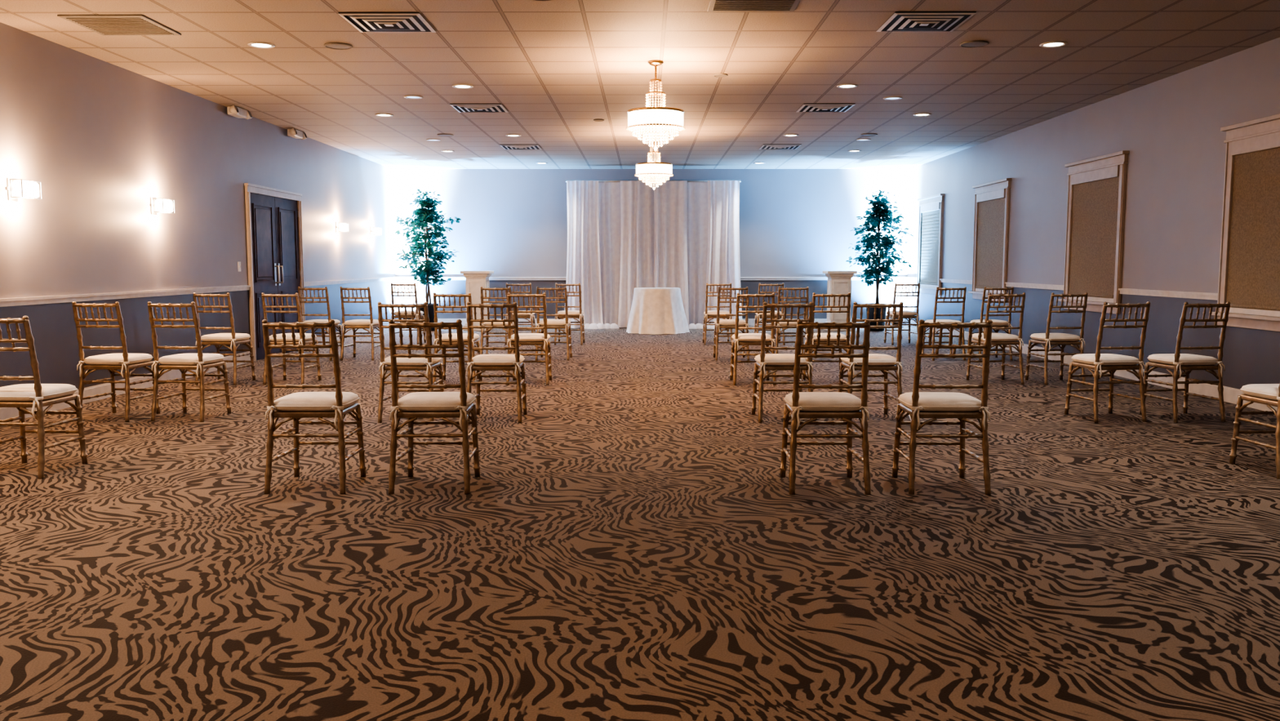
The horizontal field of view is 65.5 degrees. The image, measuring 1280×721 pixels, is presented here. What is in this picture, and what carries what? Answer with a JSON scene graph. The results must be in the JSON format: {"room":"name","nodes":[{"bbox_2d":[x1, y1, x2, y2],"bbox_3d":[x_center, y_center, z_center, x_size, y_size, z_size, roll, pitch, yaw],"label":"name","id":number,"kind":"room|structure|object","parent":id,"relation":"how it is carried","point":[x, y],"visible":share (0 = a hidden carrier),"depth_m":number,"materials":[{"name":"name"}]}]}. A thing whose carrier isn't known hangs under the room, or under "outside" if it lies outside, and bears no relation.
{"room":"event hall","nodes":[
{"label":"event hall","id":0,"kind":"room"},
{"bbox_2d":[0,22,395,389],"bbox_3d":[-5.035,-1.112,8.206,0.150,3.100,23.500,0,6,0],"label":"wall","id":1,"kind":"structure","parent":0,"point":[101,139],"depth_m":9.81,"materials":[{"name":"paint"}]},
{"bbox_2d":[4,177,42,201],"bbox_3d":[-4.880,-1.349,7.860,0.162,0.180,0.260,0,6,0],"label":"wall sconce","id":2,"kind":"object","parent":1,"relation":"attached to","point":[16,188],"visible":1,"depth_m":7.81,"materials":[{"name":"glass"}]},
{"bbox_2d":[149,196,174,215],"bbox_3d":[-4.869,-1.570,10.119,0.162,0.180,0.260,0,6,0],"label":"wall sconce","id":3,"kind":"object","parent":1,"relation":"attached to","point":[165,206],"visible":1,"depth_m":10.07,"materials":[{"name":"glass"}]},
{"bbox_2d":[0,276,396,306],"bbox_3d":[-4.944,-0.501,8.265,0.032,0.063,23.500,0,6,0],"label":"trim","id":4,"kind":"structure","parent":1,"relation":"attached to","point":[4,302],"depth_m":9.75,"materials":[{"name":"white paint"}]},
{"bbox_2d":[0,318,397,422],"bbox_3d":[-4.951,0.364,8.349,0.018,0.135,23.500,0,6,0],"label":"baseboard","id":5,"kind":"structure","parent":1,"relation":"attached to","point":[5,412],"depth_m":9.53,"materials":[{"name":"white paint"}]},
{"bbox_2d":[237,262,240,271],"bbox_3d":[-4.934,-1.156,12.270,0.012,0.120,0.080,0,6,0],"label":"light switch","id":6,"kind":"object","parent":1,"relation":"attached to","point":[238,263],"visible":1,"depth_m":12.26,"materials":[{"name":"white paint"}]},
{"bbox_2d":[226,105,252,119],"bbox_3d":[-4.836,-2.989,11.990,0.149,0.116,0.507,0,6,0],"label":"emergency light","id":7,"kind":"object","parent":1,"relation":"attached to","point":[237,112],"visible":1,"depth_m":11.91,"materials":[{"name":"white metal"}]},
{"bbox_2d":[244,182,305,361],"bbox_3d":[-4.895,-1.193,13.497,0.070,2.235,1.970,0,6,0],"label":"door","id":8,"kind":"structure","parent":1,"relation":"in","point":[273,216],"depth_m":13.31,"materials":[{"name":"grey paint"}]},
{"bbox_2d":[287,128,306,139],"bbox_3d":[-4.826,-3.183,13.981,0.149,0.116,0.507,0,6,0],"label":"emergency light","id":9,"kind":"object","parent":1,"relation":"attached to","point":[294,133],"visible":1,"depth_m":13.90,"materials":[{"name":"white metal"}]},
{"bbox_2d":[335,222,348,232],"bbox_3d":[-4.840,-2.157,16.141,0.162,0.180,0.260,0,6,0],"label":"wall sconce","id":10,"kind":"object","parent":1,"relation":"attached to","point":[343,227],"visible":1,"depth_m":16.08,"materials":[{"name":"glass"}]},
{"bbox_2d":[370,226,382,236],"bbox_3d":[-4.830,-2.356,18.181,0.162,0.180,0.260,0,6,0],"label":"wall sconce","id":11,"kind":"object","parent":1,"relation":"attached to","point":[377,231],"visible":1,"depth_m":18.10,"materials":[{"name":"glass"}]},
{"bbox_2d":[436,133,453,136],"bbox_3d":[-2.828,-3.272,14.465,0.240,0.014,0.240,0,6,0],"label":"ceiling speaker","id":12,"kind":"object","parent":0,"point":[440,135],"depth_m":14.42},
{"bbox_2d":[593,119,604,121],"bbox_3d":[-0.535,-3.126,12.961,0.144,0.014,0.144,0,6,0],"label":"ceiling speaker","id":13,"kind":"object","parent":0,"point":[596,120],"depth_m":12.93},
{"bbox_2d":[0,324,1279,720],"bbox_3d":[0.165,0.483,8.335,10.550,0.100,23.800,0,6,0],"label":"floor","id":14,"kind":"structure","parent":0,"point":[637,546],"depth_m":4.20,"materials":[{"name":"carpet"}]},
{"bbox_2d":[0,315,88,478],"bbox_3d":[-3.663,0.194,5.933,0.445,0.948,0.501,0,6,3],"label":"chair","id":15,"kind":"object","parent":14,"relation":"on","point":[38,395],"visible":1,"depth_m":5.79,"materials":[{"name":"brown wood"}]},
{"bbox_2d":[71,301,160,422],"bbox_3d":[-4.214,-0.008,8.006,0.445,0.948,0.501,1,6,6],"label":"chair","id":16,"kind":"object","parent":14,"relation":"on","point":[112,362],"visible":0.97,"depth_m":7.85,"materials":[{"name":"brown wood"}]},
{"bbox_2d":[147,301,231,422],"bbox_3d":[-3.624,-0.008,8.003,0.445,0.948,0.501,1,6,6],"label":"chair","id":17,"kind":"object","parent":14,"relation":"on","point":[184,362],"visible":1,"depth_m":7.85,"materials":[{"name":"brown wood"}]},
{"bbox_2d":[192,292,255,385],"bbox_3d":[-4.332,-0.238,10.366,0.445,0.948,0.501,1,6,5],"label":"chair","id":18,"kind":"object","parent":14,"relation":"on","point":[233,339],"visible":0.79,"depth_m":10.21,"materials":[{"name":"brown wood"}]},
{"bbox_2d":[261,292,321,384],"bbox_3d":[-3.633,-0.238,10.362,0.445,0.948,0.501,1,6,6],"label":"chair","id":19,"kind":"object","parent":14,"relation":"on","point":[308,340],"visible":0.63,"depth_m":10.19,"materials":[{"name":"brown wood"}]},
{"bbox_2d":[262,319,366,493],"bbox_3d":[-1.813,0.232,5.546,0.445,0.948,0.501,0,6,0],"label":"chair","id":20,"kind":"object","parent":14,"relation":"on","point":[295,406],"visible":1,"depth_m":5.39,"materials":[{"name":"brown wood"}]},
{"bbox_2d":[297,286,343,359],"bbox_3d":[-4.159,-0.491,12.952,0.445,0.948,0.501,0,6,4],"label":"chair","id":21,"kind":"object","parent":14,"relation":"on","point":[337,322],"visible":0.59,"depth_m":12.77,"materials":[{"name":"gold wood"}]},
{"bbox_2d":[340,286,380,359],"bbox_3d":[-3.619,-0.490,12.950,0.445,0.948,0.501,0,6,4],"label":"chair","id":22,"kind":"object","parent":14,"relation":"on","point":[371,323],"visible":0.91,"depth_m":12.79,"materials":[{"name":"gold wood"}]},
{"bbox_2d":[390,282,426,344],"bbox_3d":[-3.587,-0.728,15.388,0.445,0.948,0.501,0,6,3],"label":"chair","id":23,"kind":"object","parent":14,"relation":"on","point":[402,312],"visible":0.62,"depth_m":15.21,"materials":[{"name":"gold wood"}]},
{"bbox_2d":[377,302,444,422],"bbox_3d":[-1.823,-0.001,7.935,0.445,0.948,0.501,0,6,2],"label":"chair","id":24,"kind":"object","parent":14,"relation":"on","point":[416,364],"visible":0.79,"depth_m":7.78,"materials":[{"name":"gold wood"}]},
{"bbox_2d":[394,188,461,330],"bbox_3d":[-3.916,-1.857,18.363,1.202,2.613,1.093,-2,6,-16],"label":"ficus tree","id":25,"kind":"object","parent":14,"relation":"on","point":[423,215],"visible":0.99,"depth_m":18.18,"materials":[{"name":"green plant"}]},
{"bbox_2d":[388,319,480,493],"bbox_3d":[-1.143,0.232,5.543,0.445,0.948,0.501,0,6,-1],"label":"chair","id":26,"kind":"object","parent":14,"relation":"on","point":[444,405],"visible":1,"depth_m":5.38,"materials":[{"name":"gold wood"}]},
{"bbox_2d":[432,292,482,385],"bbox_3d":[-1.900,-0.237,10.354,0.445,0.948,0.501,0,6,1],"label":"chair","id":27,"kind":"object","parent":14,"relation":"on","point":[445,339],"visible":0.63,"depth_m":10.19,"materials":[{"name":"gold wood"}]},
{"bbox_2d":[460,271,493,330],"bbox_3d":[-3.029,-1.120,18.594,0.540,1.100,0.540,0,6,0],"label":"pedestal column","id":28,"kind":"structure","parent":14,"relation":"on","point":[475,280],"depth_m":18.39,"materials":[{"name":"white paint"}]},
{"bbox_2d":[466,302,527,422],"bbox_3d":[-1.141,-0.001,7.931,0.445,0.948,0.501,0,6,0],"label":"chair","id":29,"kind":"object","parent":14,"relation":"on","point":[483,362],"visible":0.98,"depth_m":7.77,"materials":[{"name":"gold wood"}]},
{"bbox_2d":[480,286,514,354],"bbox_3d":[-1.837,-0.489,12.941,0.445,0.948,0.501,0,6,0],"label":"chair","id":30,"kind":"object","parent":14,"relation":"on","point":[483,323],"visible":0.66,"depth_m":12.77,"materials":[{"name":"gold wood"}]},
{"bbox_2d":[504,282,536,344],"bbox_3d":[-1.845,-0.727,15.380,0.445,0.948,0.501,0,6,0],"label":"chair","id":31,"kind":"object","parent":14,"relation":"on","point":[520,315],"visible":0.48,"depth_m":15.22,"materials":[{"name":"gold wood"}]},
{"bbox_2d":[506,292,552,385],"bbox_3d":[-1.150,-0.237,10.350,0.445,0.948,0.501,0,6,0],"label":"chair","id":32,"kind":"object","parent":14,"relation":"on","point":[525,339],"visible":0.78,"depth_m":10.19,"materials":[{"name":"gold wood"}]},
{"bbox_2d":[535,286,572,360],"bbox_3d":[-1.118,-0.489,12.938,0.445,0.948,0.501,0,6,2],"label":"chair","id":33,"kind":"object","parent":14,"relation":"on","point":[560,324],"visible":0.82,"depth_m":12.77,"materials":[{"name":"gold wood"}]},
{"bbox_2d":[554,282,585,344],"bbox_3d":[-1.086,-0.727,15.376,0.445,0.948,0.501,0,6,2],"label":"chair","id":34,"kind":"object","parent":14,"relation":"on","point":[574,314],"visible":0.75,"depth_m":15.21,"materials":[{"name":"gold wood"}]},
{"bbox_2d":[564,180,742,328],"bbox_3d":[0.254,-2.031,19.076,3.660,2.820,0.733,0,6,0],"label":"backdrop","id":35,"kind":"structure","parent":14,"relation":"on","point":[624,236],"depth_m":19.03,"materials":[{"name":"fabric"}]},
{"bbox_2d":[626,287,689,334],"bbox_3d":[0.305,-0.902,17.898,1.068,0.802,1.106,3,6,28],"label":"draped table","id":36,"kind":"object","parent":14,"relation":"on","point":[654,310],"visible":1,"depth_m":17.49,"materials":[{"name":"white fabric"}]},
{"bbox_2d":[702,282,733,345],"bbox_3d":[1.196,-0.726,15.365,0.445,0.948,0.501,0,6,-1],"label":"chair","id":37,"kind":"object","parent":14,"relation":"on","point":[712,314],"visible":0.77,"depth_m":15.20,"materials":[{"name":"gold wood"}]},
{"bbox_2d":[712,286,749,360],"bbox_3d":[1.184,-0.488,12.926,0.445,0.948,0.501,0,6,-1],"label":"chair","id":38,"kind":"object","parent":14,"relation":"on","point":[724,324],"visible":0.79,"depth_m":12.76,"materials":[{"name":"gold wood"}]},
{"bbox_2d":[729,292,776,385],"bbox_3d":[1.171,-0.236,10.339,0.445,0.948,0.501,0,6,-1],"label":"chair","id":39,"kind":"object","parent":14,"relation":"on","point":[739,339],"visible":0.78,"depth_m":10.18,"materials":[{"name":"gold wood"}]},
{"bbox_2d":[753,282,785,345],"bbox_3d":[1.995,-0.726,15.361,0.445,0.948,0.501,0,6,0],"label":"chair","id":40,"kind":"object","parent":14,"relation":"on","point":[758,315],"visible":0.58,"depth_m":15.20,"materials":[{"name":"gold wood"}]},
{"bbox_2d":[751,302,814,422],"bbox_3d":[1.140,-0.003,7.950,0.445,0.948,0.501,0,6,-2],"label":"chair","id":41,"kind":"object","parent":14,"relation":"on","point":[775,362],"visible":0.83,"depth_m":7.79,"materials":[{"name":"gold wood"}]},
{"bbox_2d":[773,286,808,353],"bbox_3d":[1.963,-0.492,12.972,0.445,0.948,0.501,0,6,0],"label":"chair","id":42,"kind":"object","parent":14,"relation":"on","point":[779,323],"visible":0.68,"depth_m":12.79,"materials":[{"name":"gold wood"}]},
{"bbox_2d":[779,319,871,493],"bbox_3d":[1.027,0.233,5.532,0.445,0.948,0.501,0,6,0],"label":"chair","id":43,"kind":"object","parent":14,"relation":"on","point":[814,405],"visible":1,"depth_m":5.37,"materials":[{"name":"brown wood"}]},
{"bbox_2d":[802,292,850,379],"bbox_3d":[1.951,-0.240,10.385,0.445,0.948,0.501,0,6,0],"label":"chair","id":44,"kind":"object","parent":14,"relation":"on","point":[823,340],"visible":0.59,"depth_m":10.20,"materials":[{"name":"brown wood"}]},
{"bbox_2d":[822,271,857,330],"bbox_3d":[3.711,-1.117,18.561,0.540,1.100,0.540,0,6,0],"label":"pedestal column","id":45,"kind":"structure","parent":14,"relation":"on","point":[838,282],"depth_m":18.36,"materials":[{"name":"white paint"}]},
{"bbox_2d":[838,302,903,421],"bbox_3d":[1.839,-0.002,7.947,0.445,0.948,0.501,0,6,-1],"label":"chair","id":46,"kind":"object","parent":14,"relation":"on","point":[884,363],"visible":0.77,"depth_m":7.79,"materials":[{"name":"brown wood"}]},
{"bbox_2d":[845,189,914,331],"bbox_3d":[4.447,-1.831,18.285,1.138,2.575,1.290,-3,6,-28],"label":"ficus tree","id":47,"kind":"object","parent":14,"relation":"on","point":[873,220],"visible":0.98,"depth_m":18.17,"materials":[{"name":"green plant"}]},
{"bbox_2d":[884,283,919,345],"bbox_3d":[4.047,-0.725,15.351,0.445,0.948,0.501,0,6,-3],"label":"chair","id":48,"kind":"object","parent":14,"relation":"on","point":[910,315],"visible":0.81,"depth_m":15.19,"materials":[{"name":"brown wood"}]},
{"bbox_2d":[891,319,992,494],"bbox_3d":[1.676,0.233,5.529,0.445,0.948,0.501,0,6,1],"label":"chair","id":49,"kind":"object","parent":14,"relation":"on","point":[934,405],"visible":1,"depth_m":5.37,"materials":[{"name":"brown wood"}]},
{"bbox_2d":[921,286,966,360],"bbox_3d":[3.945,-0.487,12.913,0.445,0.948,0.501,0,6,-4],"label":"chair","id":50,"kind":"object","parent":14,"relation":"on","point":[934,320],"visible":0.65,"depth_m":12.74,"materials":[{"name":"brown wood"}]},
{"bbox_2d":[966,286,1013,360],"bbox_3d":[4.545,-0.486,12.910,0.445,0.948,0.501,0,6,-4],"label":"chair","id":51,"kind":"object","parent":14,"relation":"on","point":[997,323],"visible":0.4,"depth_m":12.74,"materials":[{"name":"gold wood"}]},
{"bbox_2d":[965,292,1025,384],"bbox_3d":[3.713,-0.239,10.376,0.445,0.948,0.501,0,6,-5],"label":"chair","id":52,"kind":"object","parent":14,"relation":"on","point":[1004,339],"visible":0.86,"depth_m":10.22,"materials":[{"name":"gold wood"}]},
{"bbox_2d":[1025,292,1088,385],"bbox_3d":[4.344,-0.239,10.373,0.445,0.948,0.501,-1,6,-6],"label":"chair","id":53,"kind":"object","parent":14,"relation":"on","point":[1047,339],"visible":0.94,"depth_m":10.22,"materials":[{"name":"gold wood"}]},
{"bbox_2d":[1064,301,1150,422],"bbox_3d":[3.743,-0.004,7.968,0.445,0.948,0.501,-1,6,-8],"label":"chair","id":54,"kind":"object","parent":14,"relation":"on","point":[1097,362],"visible":1,"depth_m":7.82,"materials":[{"name":"brown wood"}]},
{"bbox_2d":[1139,301,1231,422],"bbox_3d":[4.363,-0.004,7.965,0.445,0.948,0.501,-1,6,-8],"label":"chair","id":55,"kind":"object","parent":14,"relation":"on","point":[1186,362],"visible":0.98,"depth_m":7.82,"materials":[{"name":"brown wood"}]},
{"bbox_2d":[1229,383,1279,479],"bbox_3d":[3.891,0.195,5.926,0.445,0.948,0.501,0,6,-4],"label":"chair","id":56,"kind":"object","parent":14,"relation":"on","point":[1268,394],"visible":1,"depth_m":6.00,"materials":[{"name":"brown wood"}]},
{"bbox_2d":[0,0,1279,168],"bbox_3d":[0.165,-2.702,8.025,10.550,0.100,23.800,0,6,0],"label":"ceiling","id":57,"kind":"structure","parent":0,"point":[557,67],"depth_m":9.42,"materials":[{"name":"tile"}]},
{"bbox_2d":[57,14,181,35],"bbox_3d":[-4.061,-2.621,7.802,0.640,0.016,0.640,0,6,0],"label":"ceiling vent","id":58,"kind":"object","parent":57,"relation":"in","point":[103,24],"visible":1,"depth_m":7.73,"materials":[{"name":"beige metal"}]},
{"bbox_2d":[247,42,275,48],"bbox_3d":[-3.237,-2.693,8.515,0.224,0.011,0.224,0,6,0],"label":"recessed light","id":59,"kind":"object","parent":57,"relation":"in","point":[256,45],"visible":1,"depth_m":8.51,"materials":[{"name":"white metal"}]},
{"bbox_2d":[324,42,352,49],"bbox_3d":[-2.587,-2.695,8.542,0.240,0.014,0.240,0,6,0],"label":"ceiling speaker","id":60,"kind":"object","parent":57,"relation":"in","point":[337,46],"depth_m":8.51},
{"bbox_2d":[375,113,393,116],"bbox_3d":[-3.218,-3.084,12.526,0.224,0.011,0.224,0,6,0],"label":"recessed light","id":61,"kind":"object","parent":57,"relation":"in","point":[377,114],"visible":1,"depth_m":12.51,"materials":[{"name":"white glass"}]},
{"bbox_2d":[337,12,435,32],"bbox_3d":[-1.946,-2.606,7.718,0.610,0.030,0.610,0,6,0],"label":"air diffuser","id":62,"kind":"object","parent":57,"relation":"in","point":[362,22],"depth_m":7.65,"materials":[{"name":"white metal"}]},
{"bbox_2d":[404,95,422,99],"bbox_3d":[-2.544,-2.953,11.179,0.214,0.011,0.214,0,6,0],"label":"recessed light","id":63,"kind":"object","parent":57,"relation":"in","point":[412,97],"visible":1,"depth_m":11.18,"materials":[{"name":"white metal"}]},
{"bbox_2d":[426,138,440,141],"bbox_3d":[-3.125,-3.331,15.063,0.214,0.011,0.214,0,6,0],"label":"recessed light","id":64,"kind":"object","parent":57,"relation":"in","point":[428,140],"visible":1,"depth_m":15.05,"materials":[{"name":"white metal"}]},
{"bbox_2d":[440,150,454,152],"bbox_3d":[-3.198,-3.477,16.556,0.224,0.011,0.224,0,6,0],"label":"recessed light","id":65,"kind":"object","parent":57,"relation":"in","point":[446,151],"visible":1,"depth_m":16.56,"materials":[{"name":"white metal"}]},
{"bbox_2d":[452,84,473,88],"bbox_3d":[-1.868,-2.886,10.499,0.224,0.011,0.224,0,6,0],"label":"recessed light","id":66,"kind":"object","parent":57,"relation":"in","point":[458,86],"visible":1,"depth_m":10.49,"materials":[{"name":"white glass"}]},
{"bbox_2d":[449,103,508,112],"bbox_3d":[-1.925,-3.021,11.968,0.610,0.030,0.610,0,6,0],"label":"air diffuser","id":67,"kind":"object","parent":57,"relation":"in","point":[467,108],"depth_m":11.89,"materials":[{"name":"white metal"}]},
{"bbox_2d":[506,134,520,137],"bbox_3d":[-1.848,-3.279,14.530,0.224,0.011,0.224,0,6,0],"label":"recessed light","id":68,"kind":"object","parent":57,"relation":"in","point":[509,135],"visible":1,"depth_m":14.55,"materials":[{"name":"white metal"}]},
{"bbox_2d":[499,144,542,149],"bbox_3d":[-1.906,-3.409,15.954,0.610,0.030,0.610,0,6,0],"label":"air diffuser","id":69,"kind":"object","parent":57,"relation":"in","point":[504,146],"depth_m":15.82,"materials":[{"name":"white metal"}]},
{"bbox_2d":[634,133,673,189],"bbox_3d":[0.200,-2.842,14.190,0.554,0.818,0.554,5,7,42],"label":"crystal chandelier","id":70,"kind":"object","parent":57,"relation":"hanging from","point":[659,170],"visible":0.94,"depth_m":14.06,"materials":[{"name":"glass"}]},
{"bbox_2d":[626,60,685,151],"bbox_3d":[0.146,-2.361,9.264,0.554,0.818,0.554,5,7,42],"label":"crystal chandelier","id":71,"kind":"object","parent":57,"relation":"hanging from","point":[660,121],"visible":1,"depth_m":9.15,"materials":[{"name":"glass"}]},
{"bbox_2d":[713,73,728,77],"bbox_3d":[0.799,-2.824,9.869,0.144,0.014,0.144,0,6,0],"label":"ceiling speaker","id":72,"kind":"object","parent":57,"relation":"in","point":[717,75],"depth_m":9.84},
{"bbox_2d":[706,0,800,11],"bbox_3d":[0.815,-2.546,7.032,0.640,0.016,0.640,0,6,0],"label":"ceiling vent","id":73,"kind":"object","parent":57,"relation":"in","point":[714,5],"visible":1,"depth_m":7.17,"materials":[{"name":"beige metal"}]},
{"bbox_2d":[759,144,801,149],"bbox_3d":[2.239,-3.407,15.934,0.610,0.030,0.610,0,6,0],"label":"air diffuser","id":74,"kind":"object","parent":57,"relation":"in","point":[764,146],"depth_m":15.88,"materials":[{"name":"white metal"}]},
{"bbox_2d":[783,133,799,137],"bbox_3d":[2.202,-3.277,14.510,0.224,0.011,0.224,0,6,0],"label":"recessed light","id":75,"kind":"object","parent":57,"relation":"in","point":[788,135],"visible":1,"depth_m":14.48,"materials":[{"name":"white metal"}]},
{"bbox_2d":[795,103,855,112],"bbox_3d":[2.220,-3.019,11.948,0.610,0.030,0.610,0,6,0],"label":"air diffuser","id":76,"kind":"object","parent":57,"relation":"in","point":[843,108],"depth_m":11.87,"materials":[{"name":"white metal"}]},
{"bbox_2d":[836,84,857,88],"bbox_3d":[2.182,-2.884,10.479,0.224,0.011,0.224,0,6,0],"label":"recessed light","id":77,"kind":"object","parent":57,"relation":"in","point":[842,86],"visible":1,"depth_m":10.47,"materials":[{"name":"white metal"}]},
{"bbox_2d":[848,150,861,151],"bbox_3d":[3.562,-3.474,16.524,0.224,0.011,0.224,0,6,0],"label":"recessed light","id":78,"kind":"object","parent":57,"relation":"in","point":[848,150],"visible":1,"depth_m":16.50,"materials":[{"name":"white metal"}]},
{"bbox_2d":[856,138,870,141],"bbox_3d":[3.375,-3.328,15.032,0.214,0.011,0.214,0,6,0],"label":"recessed light","id":79,"kind":"object","parent":57,"relation":"in","point":[858,140],"visible":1,"depth_m":15.05,"materials":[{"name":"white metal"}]},
{"bbox_2d":[860,133,877,136],"bbox_3d":[3.322,-3.270,14.435,0.240,0.014,0.240,0,6,0],"label":"ceiling speaker","id":80,"kind":"object","parent":57,"relation":"in","point":[868,134],"depth_m":14.41},
{"bbox_2d":[883,96,902,100],"bbox_3d":[2.856,-2.960,11.252,0.214,0.011,0.214,0,6,0],"label":"recessed light","id":81,"kind":"object","parent":57,"relation":"in","point":[891,98],"visible":1,"depth_m":11.25,"materials":[{"name":"white metal"}]},
{"bbox_2d":[913,113,931,116],"bbox_3d":[3.542,-3.081,12.493,0.224,0.011,0.224,0,6,0],"label":"recessed light","id":82,"kind":"object","parent":57,"relation":"in","point":[916,114],"visible":1,"depth_m":12.48,"materials":[{"name":"white metal"}]},
{"bbox_2d":[876,12,976,31],"bbox_3d":[2.199,-2.604,7.698,0.610,0.030,0.610,0,6,0],"label":"air diffuser","id":83,"kind":"object","parent":57,"relation":"in","point":[899,21],"depth_m":7.64,"materials":[{"name":"white metal"}]},
{"bbox_2d":[959,40,989,48],"bbox_3d":[2.842,-2.687,8.465,0.240,0.014,0.240,0,6,0],"label":"ceiling speaker","id":84,"kind":"object","parent":57,"relation":"in","point":[971,44],"depth_m":8.44},
{"bbox_2d":[1039,40,1067,48],"bbox_3d":[3.523,-2.689,8.482,0.224,0.011,0.224,0,6,0],"label":"recessed light","id":85,"kind":"object","parent":57,"relation":"in","point":[1050,44],"visible":1,"depth_m":8.48,"materials":[{"name":"white metal"}]},
{"bbox_2d":[392,168,910,319],"bbox_3d":[0.223,-2.257,19.949,10.550,3.100,0.150,0,6,0],"label":"wall","id":86,"kind":"structure","parent":0,"point":[513,222],"depth_m":19.83,"materials":[{"name":"paint"}]},
{"bbox_2d":[396,276,906,279],"bbox_3d":[0.223,-1.637,19.918,10.190,0.063,0.032,0,6,0],"label":"trim","id":87,"kind":"structure","parent":86,"relation":"attached to","point":[397,277],"depth_m":19.91,"materials":[{"name":"white paint"}]},
{"bbox_2d":[397,318,905,325],"bbox_3d":[0.223,-0.773,20.010,10.210,0.135,0.018,0,6,0],"label":"baseboard","id":88,"kind":"structure","parent":86,"relation":"attached to","point":[751,322],"depth_m":20.01,"materials":[{"name":"white paint"}]},
{"bbox_2d":[906,37,1279,389],"bbox_3d":[5.365,-1.107,8.155,0.150,3.100,23.500,0,6,0],"label":"wall","id":89,"kind":"structure","parent":0,"point":[1170,126],"depth_m":10.56,"materials":[{"name":"paint"}]},
{"bbox_2d":[914,193,944,294],"bbox_3d":[5.297,-2.110,18.266,0.085,1.775,1.500,0,6,0],"label":"window","id":90,"kind":"structure","parent":89,"relation":"in","point":[931,207],"depth_m":18.22,"materials":[{"name":"beige paint"}]},
{"bbox_2d":[968,177,1011,301],"bbox_3d":[5.282,-1.800,15.081,0.085,1.775,1.500,0,6,0],"label":"window","id":91,"kind":"structure","parent":89,"relation":"in","point":[992,199],"depth_m":15.04,"materials":[{"name":"beige paint"}]},
{"bbox_2d":[906,276,1217,300],"bbox_3d":[5.274,-0.496,8.215,0.032,0.063,23.500,0,6,0],"label":"trim","id":92,"kind":"structure","parent":89,"relation":"attached to","point":[1204,295],"depth_m":10.60,"materials":[{"name":"white paint"}]},
{"bbox_2d":[905,319,1277,411],"bbox_3d":[5.281,0.369,8.299,0.018,0.135,23.500,0,6,0],"label":"baseboard","id":93,"kind":"structure","parent":89,"relation":"attached to","point":[1230,394],"depth_m":9.96,"materials":[{"name":"white paint"}]},
{"bbox_2d":[1057,151,1129,314],"bbox_3d":[5.265,-1.462,11.617,0.085,1.775,1.500,0,6,0],"label":"window","id":94,"kind":"structure","parent":89,"relation":"in","point":[1094,242],"depth_m":11.54,"materials":[{"name":"beige fabric"}]},
{"bbox_2d":[1211,113,1279,331],"bbox_3d":[5.248,-1.138,8.293,0.085,1.775,1.500,0,6,0],"label":"window","id":95,"kind":"structure","parent":89,"relation":"in","point":[1249,270],"depth_m":8.58,"materials":[{"name":"beige fabric"}]}
]}

